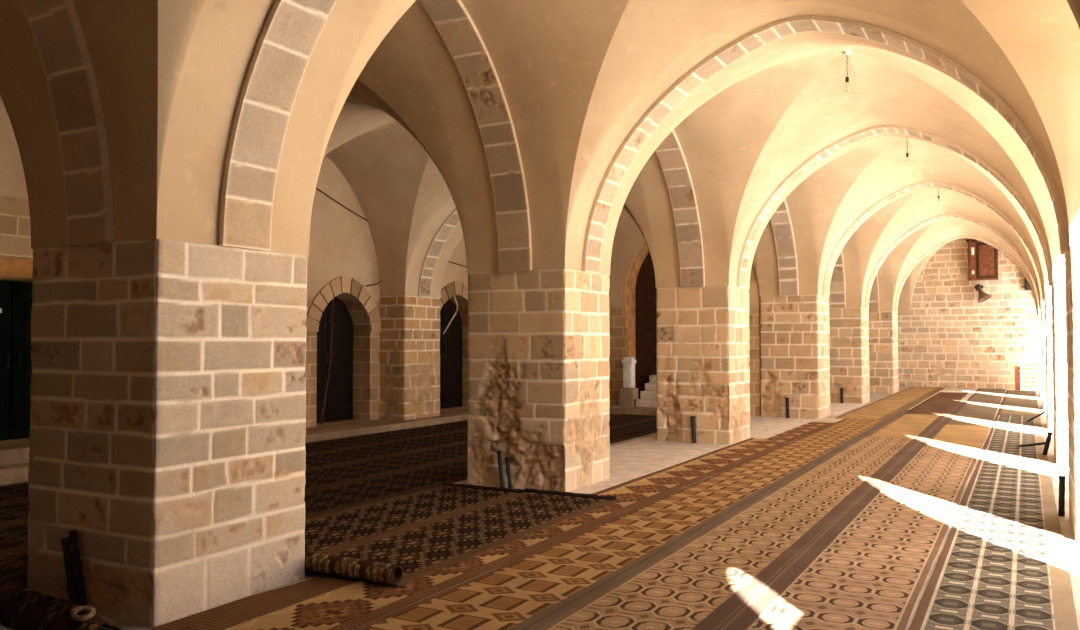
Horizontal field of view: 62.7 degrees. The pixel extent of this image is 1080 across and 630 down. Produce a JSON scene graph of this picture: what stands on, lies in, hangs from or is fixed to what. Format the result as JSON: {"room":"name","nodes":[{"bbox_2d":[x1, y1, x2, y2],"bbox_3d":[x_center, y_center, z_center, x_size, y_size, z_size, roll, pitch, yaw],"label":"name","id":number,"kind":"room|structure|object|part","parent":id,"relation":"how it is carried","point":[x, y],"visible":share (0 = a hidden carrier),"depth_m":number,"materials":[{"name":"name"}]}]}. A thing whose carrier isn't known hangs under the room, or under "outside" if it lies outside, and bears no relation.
{"room":"mosque","nodes":[
{"label":"mosque","id":0,"kind":"room"},
{"bbox_2d":[0,96,467,444],"bbox_3d":[-2.264,-0.845,18.948,0.550,6.000,37.000,-1,-2,29],"label":"wall","id":1,"kind":"structure","parent":0,"point":[341,243],"depth_m":16.07,"materials":[{"name":"stone"}]},
{"bbox_2d":[0,442,29,485],"bbox_3d":[-5.927,1.735,10.727,0.850,0.360,3.200,-1,-2,29],"label":"trim","id":2,"kind":"structure","parent":1,"relation":"attached to","point":[14,457],"depth_m":10.12,"materials":[{"name":"beige stone"}]},
{"bbox_2d":[0,280,32,440],"bbox_3d":[-6.641,0.567,11.153,0.121,2.000,1.668,-1,-2,29],"label":"door","id":3,"kind":"structure","parent":1,"relation":"in","point":[15,296],"depth_m":11.20,"materials":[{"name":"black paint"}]},
{"bbox_2d":[0,195,32,258],"bbox_3d":[-6.368,-1.067,10.869,0.060,0.730,3.680,-1,-2,29],"label":"trim","id":4,"kind":"structure","parent":1,"relation":"attached to","point":[15,228],"depth_m":10.79,"materials":[{"name":"beige stone"}]},
{"bbox_2d":[0,257,32,279],"bbox_3d":[-6.253,-0.558,11.002,0.120,0.240,2.250,-1,-2,29],"label":"trim","id":5,"kind":"structure","parent":1,"relation":"attached to","point":[14,268],"depth_m":10.73,"materials":[{"name":"paint"}]},
{"bbox_2d":[320,299,333,424],"bbox_3d":[-3.737,0.807,15.566,0.030,2.203,0.320,-1,-2,29],"label":"cable","id":6,"kind":"object","parent":1,"relation":"attached to","point":[333,299],"visible":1,"depth_m":15.63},
{"bbox_2d":[316,297,352,422],"bbox_3d":[-3.871,0.765,16.205,0.122,2.380,1.398,-1,-2,29],"label":"door","id":7,"kind":"structure","parent":1,"relation":"in","point":[338,406],"depth_m":16.39,"materials":[{"name":"brown wood"}]},
{"bbox_2d":[316,188,368,221],"bbox_3d":[-3.459,-1.926,16.183,0.028,0.527,1.758,-1,-2,29],"label":"cable","id":8,"kind":"object","parent":1,"relation":"attached to","point":[316,188],"visible":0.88,"depth_m":15.94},
{"bbox_2d":[306,276,380,331],"bbox_3d":[-3.523,-0.201,16.043,0.055,1.018,2.030,-1,-2,29],"label":"trim","id":9,"kind":"structure","parent":1,"relation":"attached to","point":[342,284],"depth_m":15.95,"materials":[{"name":"stone"}]},
{"bbox_2d":[305,408,467,442],"bbox_3d":[-2.454,2.040,17.028,0.880,0.120,9.600,-1,-2,29],"label":"trim","id":10,"kind":"structure","parent":1,"relation":"attached to","point":[320,433],"depth_m":15.73,"materials":[{"name":"beige stone"}]},
{"bbox_2d":[379,296,439,419],"bbox_3d":[-2.537,0.891,17.256,0.657,2.470,1.166,-1,-2,29],"label":"wall pier","id":11,"kind":"object","parent":1,"relation":"attached to","point":[409,345],"visible":0.97,"depth_m":16.84,"materials":[{"name":"stone"}]},
{"bbox_2d":[418,208,459,296],"bbox_3d":[-0.059,-1.552,15.969,5.040,2.340,0.371,-1,-2,29],"label":"stone arch","id":12,"kind":"object","parent":11,"relation":"on","point":[433,252],"visible":0.24,"depth_m":16.98,"materials":[{"name":"stone"}]},
{"bbox_2d":[443,294,457,333],"bbox_3d":[-1.900,-0.020,18.860,0.059,0.865,0.499,-1,-2,29],"label":"cable","id":13,"kind":"object","parent":1,"relation":"attached to","point":[453,294],"visible":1,"depth_m":18.96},
{"bbox_2d":[440,299,461,408],"bbox_3d":[-2.136,0.808,19.371,0.122,2.480,1.618,-1,-2,29],"label":"door","id":14,"kind":"structure","parent":1,"relation":"in","point":[451,341],"depth_m":19.67,"materials":[{"name":"brown wood"}]},
{"bbox_2d":[440,281,467,309],"bbox_3d":[-1.788,-0.218,19.210,0.055,1.038,2.250,-1,-2,29],"label":"trim","id":15,"kind":"structure","parent":1,"relation":"attached to","point":[458,288],"depth_m":19.04,"materials":[{"name":"stone"}]},
{"bbox_2d":[0,23,758,297],"bbox_3d":[0.854,-1.554,17.801,6.040,3.050,35.250,-1,-2,29],"label":"vault","id":16,"kind":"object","parent":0,"point":[397,159],"visible":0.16,"depth_m":15.09,"materials":[{"name":"beige paint"}]},
{"bbox_2d":[0,0,1079,317],"bbox_3d":[6.111,-1.738,14.925,7.470,3.250,35.250,-1,-2,29],"label":"ceiling","id":17,"kind":"structure","parent":0,"point":[576,77],"depth_m":8.81,"materials":[{"name":"beige paint"}]},
{"bbox_2d":[843,50,850,91],"bbox_3d":[3.812,-3.021,11.009,0.100,0.515,0.100,-1,-2,29],"label":"hanging bulb","id":18,"kind":"object","parent":17,"relation":"hanging from","point":[847,86],"visible":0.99,"depth_m":10.99,"materials":[{"name":"white glass"}]},
{"bbox_3d":[3.812,-2.825,11.004,0.072,0.123,0.070,-1,-2,29],"label":"glass bulb","id":19,"kind":"part","parent":18,"relation":"part of","materials":[{"name":"white glass"}]},
{"bbox_2d":[905,139,909,163],"bbox_3d":[6.403,-2.890,15.460,0.100,0.515,0.100,-1,-2,29],"label":"hanging bulb","id":20,"kind":"object","parent":17,"relation":"hanging from","point":[907,160],"visible":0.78,"depth_m":15.44,"materials":[{"name":"white glass"}]},
{"bbox_2d":[0,386,1079,629],"bbox_3d":[3.083,2.226,17.067,14.950,0.250,39.000,-1,-2,29],"label":"floor","id":21,"kind":"structure","parent":0,"point":[1072,547],"depth_m":8.00,"materials":[{"name":"stone"}]},
{"bbox_2d":[0,588,120,629],"bbox_3d":[-2.914,1.663,5.061,1.229,0.166,0.288,-1,-2,29],"label":"rug","id":22,"kind":"object","parent":21,"relation":"on","point":[19,609],"depth_m":4.90,"materials":[{"name":"fabric"}]},
{"bbox_3d":[-2.482,1.621,4.823,0.121,0.056,0.123,1,-2,-37],"label":"rope coil","id":23,"kind":"part","parent":22,"relation":"part of","materials":[{"name":"beige fabric"}]},
{"bbox_2d":[60,537,77,604],"bbox_3d":[-2.763,1.539,5.210,0.217,0.444,0.052,-2,-2,44],"label":"pipe","id":24,"kind":"object","parent":21,"relation":"on","point":[65,542],"visible":0.82,"depth_m":5.21,"materials":[{"name":"plastic"}]},
{"bbox_2d":[68,530,87,605],"bbox_3d":[-2.688,1.513,5.171,0.243,0.494,0.048,-1,-2,41],"label":"pipe","id":25,"kind":"object","parent":21,"relation":"on","point":[72,534],"visible":0.84,"depth_m":5.17,"materials":[{"name":"plastic"}]},
{"bbox_2d":[27,239,306,627],"bbox_3d":[-2.393,0.690,5.792,1.191,2.200,1.219,-1,-2,29],"label":"stone pillar","id":26,"kind":"structure","parent":21,"relation":"on","point":[168,385],"depth_m":5.31,"materials":[{"name":"stone"}]},
{"bbox_2d":[21,0,112,244],"bbox_3d":[-3.585,-1.878,3.668,0.404,2.870,3.833,-1,-2,29],"label":"stone arch","id":27,"kind":"object","parent":26,"relation":"on","point":[55,25],"visible":1,"depth_m":5.17,"materials":[{"name":"stone"}]},
{"bbox_2d":[69,550,79,605],"bbox_3d":[-2.709,1.574,5.206,0.208,0.372,0.039,-1,-2,38],"label":"conduit","id":28,"kind":"object","parent":26,"relation":"attached to","point":[70,551],"visible":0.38,"depth_m":5.21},
{"bbox_2d":[217,0,1079,250],"bbox_3d":[0.162,-1.754,4.490,4.660,2.610,0.387,-1,-2,29],"label":"stone arch","id":29,"kind":"object","parent":26,"relation":"on","point":[292,29],"visible":1,"depth_m":5.45,"materials":[{"name":"stone"}]},
{"bbox_2d":[0,420,467,503],"bbox_3d":[-3.534,1.973,12.945,1.045,0.011,16.200,-1,-2,29],"label":"rug","id":30,"kind":"object","parent":21,"relation":"on","point":[14,492],"visible":0.32,"depth_m":14.17,"materials":[{"name":"brown carpet"}]},
{"bbox_2d":[0,414,617,525],"bbox_3d":[-2.638,1.957,12.397,1.044,0.011,16.300,-1,-2,29],"label":"rug","id":31,"kind":"object","parent":21,"relation":"on","point":[16,511],"visible":0.29,"depth_m":12.53,"materials":[{"name":"brown carpet"}]},
{"bbox_2d":[0,418,656,590],"bbox_3d":[-0.772,1.928,11.432,1.044,0.011,16.200,-1,-2,29],"label":"rug","id":32,"kind":"object","parent":21,"relation":"on","point":[330,499],"visible":0.41,"depth_m":9.56,"materials":[{"name":"brown carpet"}]},
{"bbox_2d":[0,414,656,553],"bbox_3d":[-1.669,1.944,11.980,1.046,0.011,16.100,-1,-2,29],"label":"rug","id":33,"kind":"object","parent":21,"relation":"on","point":[14,536],"visible":0.38,"depth_m":11.06,"materials":[{"name":"brown carpet"}]},
{"bbox_2d":[305,482,524,552],"bbox_3d":[-1.440,1.806,8.000,1.031,0.052,3.494,-1,-2,29],"label":"rug","id":34,"kind":"object","parent":21,"relation":"on","point":[335,530],"visible":0.76,"depth_m":8.11,"materials":[{"name":"brown carpet"}]},
{"bbox_2d":[148,422,832,629],"bbox_3d":[1.277,1.890,10.139,0.979,0.012,16.700,-1,-2,29],"label":"carpet runner","id":35,"kind":"object","parent":21,"relation":"on","point":[327,602],"visible":0.89,"depth_m":5.79,"materials":[{"name":"brown carpet"}]},
{"bbox_2d":[305,488,615,585],"bbox_3d":[-0.543,1.735,7.473,1.034,0.136,3.559,-1,-2,29],"label":"rug","id":36,"kind":"object","parent":35,"relation":"on","point":[400,557],"visible":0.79,"depth_m":7.06,"materials":[{"name":"brown carpet"}]},
{"bbox_2d":[466,435,750,493],"bbox_3d":[1.290,1.951,12.178,1.510,0.014,6.330,-1,-2,29],"label":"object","id":37,"kind":"structure","parent":21,"relation":"on","point":[631,460],"depth_m":12.08,"materials":[{"name":"stone"}]},
{"bbox_2d":[497,450,504,487],"bbox_3d":[-0.423,1.677,9.595,0.050,0.416,0.113,2,-2,-43],"label":"pipe","id":38,"kind":"object","parent":37,"relation":"on","point":[500,465],"visible":0.91,"depth_m":9.58,"materials":[{"name":"plastic"}]},
{"bbox_2d":[505,457,512,488],"bbox_3d":[-0.336,1.706,9.546,0.050,0.356,0.112,2,-2,-43],"label":"pipe","id":39,"kind":"object","parent":37,"relation":"on","point":[508,470],"visible":0.94,"depth_m":9.53,"materials":[{"name":"plastic"}]},
{"bbox_2d":[467,269,609,491],"bbox_3d":[0.001,0.727,10.109,1.237,2.380,1.168,-1,-2,29],"label":"stone pillar","id":40,"kind":"structure","parent":37,"relation":"on","point":[538,366],"depth_m":9.64,"materials":[{"name":"stone"}]},
{"bbox_2d":[342,96,379,108],"bbox_3d":[-2.608,-1.635,11.608,4.760,2.430,0.371,-1,-2,29],"label":"vault","id":41,"kind":"object","parent":40,"relation":"on","point":[350,101],"visible":0.04,"depth_m":11.41,"materials":[{"name":"stone"}]},
{"bbox_2d":[419,0,531,271],"bbox_3d":[-1.165,-1.766,8.020,0.412,2.840,3.794,-1,-2,29],"label":"stone arch","id":42,"kind":"object","parent":40,"relation":"on","point":[452,20],"visible":0.6,"depth_m":9.28,"materials":[{"name":"stone"}]},
{"bbox_2d":[582,16,1069,273],"bbox_3d":[2.555,-1.717,8.806,4.610,2.430,0.371,-1,-2,29],"label":"stone arch","id":43,"kind":"object","parent":40,"relation":"on","point":[628,150],"visible":0.99,"depth_m":8.99,"materials":[{"name":"stone"}]},
{"bbox_2d":[691,416,695,442],"bbox_3d":[2.389,1.791,13.812,0.078,0.434,0.102,0,-2,-9],"label":"pipe","id":44,"kind":"object","parent":37,"relation":"on","point":[693,423],"visible":0.98,"depth_m":13.78,"materials":[{"name":"plastic"}]},
{"bbox_2d":[656,286,749,444],"bbox_3d":[2.659,0.808,14.409,1.208,2.470,1.168,-1,-2,29],"label":"stone pillar","id":45,"kind":"structure","parent":37,"relation":"on","point":[703,333],"depth_m":13.92,"materials":[{"name":"stone"}]},
{"bbox_2d":[655,129,704,286],"bbox_3d":[1.349,-1.729,12.322,0.397,2.660,3.965,-1,-2,33],"label":"stone arch","id":46,"kind":"object","parent":45,"relation":"on","point":[669,152],"visible":0.38,"depth_m":13.70,"materials":[{"name":"stone"}]},
{"bbox_2d":[352,418,883,629],"bbox_3d":[2.310,1.889,10.086,0.875,0.011,18.000,-1,-2,29],"label":"carpet runner","id":47,"kind":"object","parent":21,"relation":"on","point":[505,596],"visible":0.92,"depth_m":6.63,"materials":[{"name":"brown carpet"}]},
{"bbox_2d":[619,357,638,406],"bbox_3d":[1.993,1.563,19.874,0.340,1.240,0.340,-1,-2,29],"label":"post","id":48,"kind":"object","parent":21,"relation":"on","point":[628,395],"visible":0.85,"depth_m":19.76,"materials":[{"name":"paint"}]},
{"bbox_2d":[508,410,908,629],"bbox_3d":[3.347,1.906,11.114,0.155,0.006,21.200,-1,-2,29],"label":"carpet strip","id":49,"kind":"object","parent":21,"relation":"on","point":[543,618],"visible":1,"depth_m":6.68,"materials":[{"name":"brown carpet"}]},
{"bbox_2d":[539,437,911,629],"bbox_3d":[2.226,1.830,8.080,0.886,0.011,14.800,-1,-2,29],"label":"carpet runner","id":50,"kind":"object","parent":21,"relation":"on","point":[680,589],"visible":0.91,"depth_m":6.51,"materials":[{"name":"beige carpet"}]},
{"bbox_2d":[750,416,818,438],"bbox_3d":[4.040,2.081,16.610,1.470,0.014,4.190,-1,-2,29],"label":"stone threshold","id":51,"kind":"object","parent":21,"relation":"on","point":[760,427],"depth_m":16.86,"materials":[{"name":"stone"}]},
{"bbox_2d":[785,398,789,417],"bbox_3d":[5.104,1.922,18.293,0.081,0.432,0.084,-1,-2,29],"label":"pipe","id":52,"kind":"object","parent":51,"relation":"on","point":[787,399],"visible":1,"depth_m":18.27,"materials":[{"name":"plastic"}]},
{"bbox_2d":[760,295,829,418],"bbox_3d":[5.442,0.890,18.904,1.206,2.570,1.226,-1,-2,29],"label":"stone pillar","id":53,"kind":"structure","parent":21,"relation":"on","point":[794,329],"depth_m":18.39,"materials":[{"name":"stone"}]},
{"bbox_2d":[770,200,798,294],"bbox_3d":[4.065,-1.646,16.705,0.391,2.570,4.166,-1,-2,33],"label":"stone arch","id":54,"kind":"object","parent":53,"relation":"on","point":[780,220],"visible":0.34,"depth_m":18.23,"materials":[{"name":"stone"}]},
{"bbox_2d":[692,401,967,629],"bbox_3d":[5.128,1.944,12.418,0.265,0.006,25.200,-1,-2,29],"label":"carpet strip","id":55,"kind":"object","parent":21,"relation":"on","point":[746,604],"visible":1,"depth_m":6.65,"materials":[{"name":"brown carpet"}]},
{"bbox_2d":[830,403,862,415],"bbox_3d":[6.720,2.212,21.074,1.280,0.014,3.980,-1,-2,29],"label":"stone threshold","id":56,"kind":"object","parent":21,"relation":"on","point":[835,408],"depth_m":21.17,"materials":[{"name":"stone"}]},
{"bbox_2d":[840,388,842,402],"bbox_3d":[7.715,2.072,22.682,0.084,0.394,0.116,-1,-2,29],"label":"pipe","id":57,"kind":"object","parent":56,"relation":"on","point":[841,389],"visible":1,"depth_m":22.66,"materials":[{"name":"plastic"}]},
{"bbox_2d":[829,308,869,403],"bbox_3d":[7.941,1.070,23.337,1.207,2.470,1.206,-1,-2,29],"label":"stone pillar","id":58,"kind":"structure","parent":21,"relation":"on","point":[849,327],"depth_m":22.74,"materials":[{"name":"stone"}]},
{"bbox_2d":[830,251,845,307],"bbox_3d":[6.715,-1.514,21.186,0.385,2.570,3.926,-1,-2,30],"label":"stone arch","id":59,"kind":"object","parent":58,"relation":"on","point":[837,285],"visible":0.11,"depth_m":22.73,"materials":[{"name":"stone"}]},
{"bbox_2d":[745,446,980,629],"bbox_3d":[2.808,1.804,7.192,0.830,0.012,13.800,-1,-2,29],"label":"carpet runner","id":60,"kind":"object","parent":21,"relation":"on","point":[873,574],"visible":0.94,"depth_m":6.42,"materials":[{"name":"beige carpet"}]},
{"bbox_2d":[869,312,898,393],"bbox_3d":[10.528,1.177,27.847,1.208,2.520,1.206,-1,-2,29],"label":"stone pillar","id":61,"kind":"structure","parent":21,"relation":"on","point":[883,326],"depth_m":27.22,"materials":[{"name":"stone"}]},
{"bbox_2d":[869,274,878,311],"bbox_3d":[9.255,-1.383,25.654,0.387,2.570,4.051,-1,-2,30],"label":"stone arch","id":62,"kind":"object","parent":61,"relation":"on","point":[874,295],"visible":0.09,"depth_m":27.24,"materials":[{"name":"stone"}]},
{"bbox_2d":[836,387,944,419],"bbox_3d":[9.973,2.306,24.325,1.075,0.012,14.250,-1,-2,29],"label":"carpet","id":63,"kind":"object","parent":21,"relation":"on","point":[884,408],"visible":0.97,"depth_m":22.19,"materials":[{"name":"beige carpet"}]},
{"bbox_2d":[866,414,939,438],"bbox_3d":[7.045,2.090,16.924,0.814,0.011,5.250,-1,-2,29],"label":"carpet","id":64,"kind":"object","parent":21,"relation":"on","point":[908,426],"visible":0.92,"depth_m":16.48,"materials":[{"name":"beige carpet"}]},
{"bbox_2d":[904,392,967,414],"bbox_3d":[10.553,2.277,23.323,0.815,0.011,9.250,-1,-2,29],"label":"carpet","id":65,"kind":"object","parent":21,"relation":"on","point":[939,403],"visible":0.96,"depth_m":22.20,"materials":[{"name":"brown carpet"}]},
{"bbox_2d":[924,424,989,448],"bbox_3d":[7.099,2.034,15.014,0.823,0.011,3.950,-1,-2,29],"label":"carpet","id":66,"kind":"object","parent":21,"relation":"on","point":[954,436],"visible":0.9,"depth_m":14.61,"materials":[{"name":"beige carpet"}]},
{"bbox_2d":[946,388,1005,425],"bbox_3d":[11.568,2.273,23.167,0.825,0.011,14.550,-1,-2,29],"label":"carpet","id":67,"kind":"object","parent":21,"relation":"on","point":[980,409],"visible":0.95,"depth_m":20.58,"materials":[{"name":"beige carpet"}]},
{"bbox_2d":[909,415,1078,629],"bbox_3d":[5.156,1.878,9.724,0.835,0.011,20.900,-1,-2,29],"label":"carpet runner","id":68,"kind":"object","parent":21,"relation":"on","point":[1002,564],"visible":0.97,"depth_m":6.63,"materials":[{"name":"grey carpet"}]},
{"bbox_2d":[1018,441,1050,446],"bbox_3d":[7.176,1.872,12.886,0.052,0.187,0.738,0,-2,-3],"label":"stick","id":69,"kind":"object","parent":68,"relation":"on","point":[1040,443],"visible":0.74,"depth_m":12.89,"materials":[{"name":"black plastic"}]},
{"bbox_2d":[1027,411,1044,421],"bbox_3d":[9.532,1.951,17.042,0.050,0.257,0.478,0,-2,-9],"label":"stick","id":70,"kind":"object","parent":68,"relation":"on","point":[1043,412],"visible":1,"depth_m":17.01,"materials":[{"name":"black plastic"}]},
{"bbox_2d":[1042,432,1052,454],"bbox_3d":[7.082,1.800,12.378,0.135,0.340,0.071,-1,-2,29],"label":"pipe","id":71,"kind":"object","parent":68,"relation":"on","point":[1049,434],"visible":0.98,"depth_m":12.36,"materials":[{"name":"plastic"}]},
{"bbox_2d":[997,390,1039,415],"bbox_3d":[12.809,2.288,23.683,0.834,0.011,10.850,-1,-2,29],"label":"carpet","id":72,"kind":"object","parent":21,"relation":"on","point":[1014,402],"visible":0.98,"depth_m":22.20,"materials":[{"name":"beige carpet"}]},
{"bbox_2d":[1015,363,1036,390],"bbox_3d":[15.687,1.991,28.645,0.620,0.900,0.360,-1,-2,29],"label":"rack","id":73,"kind":"object","parent":21,"relation":"on","point":[1019,386],"visible":0.99,"depth_m":28.53,"materials":[{"name":"brown wood"}]},
{"bbox_3d":[15.485,2.054,28.754,0.160,0.780,0.320,-1,-2,29],"label":"panel","id":74,"kind":"part","parent":73,"relation":"part of","materials":[{"name":"brown wood"}]},
{"bbox_2d":[1021,363,1036,364],"bbox_3d":[15.766,1.585,28.614,0.440,0.060,0.360,-1,-2,29],"label":"shelf","id":75,"kind":"object","parent":73,"relation":"attached to","point":[1021,363],"depth_m":28.46,"materials":[{"name":"white wood"}]},
{"bbox_2d":[1021,367,1036,369],"bbox_3d":[15.766,1.730,28.610,0.440,0.060,0.360,-1,-2,29],"label":"shelf","id":76,"kind":"object","parent":73,"relation":"attached to","point":[1022,368],"depth_m":28.46,"materials":[{"name":"white wood"}]},
{"bbox_2d":[1021,372,1036,373],"bbox_3d":[15.766,1.875,28.606,0.440,0.060,0.360,-1,-2,29],"label":"shelf","id":77,"kind":"object","parent":73,"relation":"attached to","point":[1021,372],"depth_m":28.45,"materials":[{"name":"white wood"}]},
{"bbox_2d":[1021,376,1036,378],"bbox_3d":[15.766,2.019,28.601,0.440,0.060,0.360,-1,-2,29],"label":"shelf","id":78,"kind":"object","parent":73,"relation":"attached to","point":[1022,377],"depth_m":28.46,"materials":[{"name":"white wood"}]},
{"bbox_2d":[1021,381,1036,382],"bbox_3d":[15.766,2.164,28.597,0.440,0.060,0.360,-1,-2,29],"label":"shelf","id":79,"kind":"object","parent":73,"relation":"attached to","point":[1021,381],"depth_m":28.44,"materials":[{"name":"white wood"}]},
{"bbox_2d":[1021,385,1036,387],"bbox_3d":[15.766,2.309,28.593,0.440,0.060,0.360,-1,-2,29],"label":"shelf","id":80,"kind":"object","parent":73,"relation":"attached to","point":[1022,386],"depth_m":28.46,"materials":[{"name":"white wood"}]},
{"bbox_3d":[15.869,1.983,28.375,0.040,0.900,0.040,-1,-2,29],"label":"post","id":81,"kind":"part","parent":73,"relation":"part of","materials":[{"name":"white wood"}]},
{"bbox_2d":[1038,314,1041,397],"bbox_3d":[15.180,1.172,25.297,1.657,2.380,1.206,-1,-2,29],"label":"stone pier","id":82,"kind":"object","parent":21,"relation":"on","point":[1039,315],"visible":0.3,"depth_m":25.18,"materials":[{"name":"stone"}]},
{"bbox_2d":[895,235,1037,314],"bbox_3d":[12.767,-1.192,26.717,3.920,2.430,0.384,-1,-2,29],"label":"stone arch","id":83,"kind":"object","parent":82,"relation":"on","point":[920,258],"visible":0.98,"depth_m":26.81,"materials":[{"name":"stone"}]},
{"bbox_2d":[1041,308,1045,409],"bbox_3d":[12.681,1.038,20.739,1.658,2.380,1.207,-1,-2,29],"label":"stone pier","id":84,"kind":"object","parent":21,"relation":"on","point":[1042,309],"visible":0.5,"depth_m":20.61,"materials":[{"name":"stone"}]},
{"bbox_2d":[864,213,1040,308],"bbox_3d":[10.224,-1.325,22.183,4.020,2.430,0.384,-1,-2,29],"label":"stone arch","id":85,"kind":"object","parent":84,"relation":"on","point":[932,219],"visible":0.96,"depth_m":22.32,"materials":[{"name":"stone"}]},
{"bbox_2d":[1045,299,1053,428],"bbox_3d":[10.235,0.908,16.277,1.657,2.380,1.226,-1,-2,29],"label":"stone pier","id":86,"kind":"object","parent":21,"relation":"on","point":[1048,307],"visible":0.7,"depth_m":16.13,"materials":[{"name":"stone"}]},
{"bbox_2d":[822,181,1045,300],"bbox_3d":[7.752,-1.455,17.735,4.080,2.430,0.390,-1,-2,29],"label":"stone arch","id":87,"kind":"object","parent":86,"relation":"on","point":[901,191],"visible":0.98,"depth_m":17.88,"materials":[{"name":"stone"}]},
{"bbox_2d":[1051,282,1068,464],"bbox_3d":[7.698,0.772,11.648,1.657,2.380,1.167,-1,-2,29],"label":"stone pier","id":88,"kind":"object","parent":21,"relation":"on","point":[1058,301],"visible":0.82,"depth_m":11.51,"materials":[{"name":"stone"}]},
{"bbox_2d":[737,125,1052,287],"bbox_3d":[5.091,-1.589,13.173,4.360,2.430,0.371,-1,-2,29],"label":"stone arch","id":89,"kind":"object","parent":88,"relation":"on","point":[834,147],"visible":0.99,"depth_m":13.35,"materials":[{"name":"stone"}]},
{"bbox_2d":[1058,475,1065,516],"bbox_3d":[4.767,1.654,8.099,0.064,0.373,0.087,-1,-2,29],"label":"pipe","id":90,"kind":"object","parent":21,"relation":"on","point":[1061,510],"visible":1,"depth_m":8.08,"materials":[{"name":"plastic"}]},
{"bbox_2d":[1065,246,1079,541],"bbox_3d":[5.271,0.642,7.222,1.658,2.380,1.168,-1,-2,29],"label":"stone pier","id":91,"kind":"object","parent":21,"relation":"on","point":[1072,259],"visible":0.98,"depth_m":7.13,"materials":[{"name":"stone"}]},
{"bbox_2d":[635,252,656,398],"bbox_3d":[3.264,-0.057,20.223,2.900,4.500,0.150,-1,-2,29],"label":"door","id":92,"kind":"structure","parent":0,"point":[645,290],"depth_m":20.58,"materials":[{"name":"brown wood"}]},
{"bbox_2d":[609,207,760,415],"bbox_3d":[2.194,-0.802,20.404,5.870,6.000,0.600,-1,-2,29],"label":"wall","id":93,"kind":"structure","parent":0,"point":[628,240],"depth_m":20.21,"materials":[{"name":"stone"}]},
{"bbox_2d":[609,405,656,415],"bbox_3d":[1.990,2.107,19.655,4.350,0.140,0.740,-1,-2,29],"label":"trim","id":94,"kind":"structure","parent":93,"relation":"attached to","point":[613,409],"depth_m":19.25,"materials":[{"name":"beige stone"}]},
{"bbox_2d":[636,375,656,407],"bbox_3d":[3.149,1.695,19.596,1.850,0.680,0.930,-1,-2,29],"label":"stone steps","id":95,"kind":"structure","parent":94,"relation":"on","point":[648,398],"depth_m":19.71,"materials":[{"name":"beige stone"}]},
{"bbox_2d":[626,243,649,387],"bbox_3d":[3.084,0.116,19.889,2.270,4.135,0.560,-1,-2,29],"label":"trim","id":96,"kind":"structure","parent":93,"relation":"attached to","point":[638,260],"depth_m":20.41,"materials":[{"name":"paint"}]},
{"bbox_2d":[898,238,1038,389],"bbox_3d":[15.009,-0.476,30.342,6.710,5.970,0.405,-1,-2,29],"label":"wall","id":97,"kind":"structure","parent":0,"point":[948,338],"depth_m":30.37,"materials":[{"name":"stone"}]},
{"bbox_2d":[966,239,997,280],"bbox_3d":[14.970,-1.872,29.968,1.000,1.380,0.350,-1,-2,29],"label":"upper cabinet","id":98,"kind":"object","parent":97,"relation":"attached to","point":[982,257],"visible":0.83,"depth_m":29.84,"materials":[{"name":"brown wood"}]},
{"bbox_3d":[14.626,-1.831,30.006,0.200,1.220,0.030,-1,-2,29],"label":"door","id":99,"kind":"part","parent":98,"relation":"part of","materials":[{"name":"brown wood"}]},
{"bbox_3d":[15.004,-1.837,29.800,0.620,1.220,0.030,-1,-2,29],"label":"door","id":100,"kind":"part","parent":98,"relation":"part of","materials":[{"name":"brown wood"}]},
{"bbox_3d":[14.993,-1.838,29.780,0.460,1.020,0.015,-1,-2,29],"label":"panel","id":101,"kind":"part","parent":98,"relation":"part of","materials":[{"name":"brown wood"}]},
{"bbox_2d":[974,284,991,302],"bbox_3d":[14.928,-0.734,29.847,0.465,0.632,0.529,0,-2,-6],"label":"loudspeaker","id":102,"kind":"object","parent":97,"relation":"attached to","point":[983,296],"visible":1,"depth_m":29.89,"materials":[{"name":"paint"}]},
{"bbox_2d":[1025,277,1031,289],"bbox_3d":[16.183,-1.190,29.354,0.260,0.700,0.225,-1,-2,29],"label":"wall box","id":103,"kind":"object","parent":97,"relation":"attached to","point":[1027,286],"visible":0.28,"depth_m":29.29,"materials":[{"name":"brown wood"}]}
]}

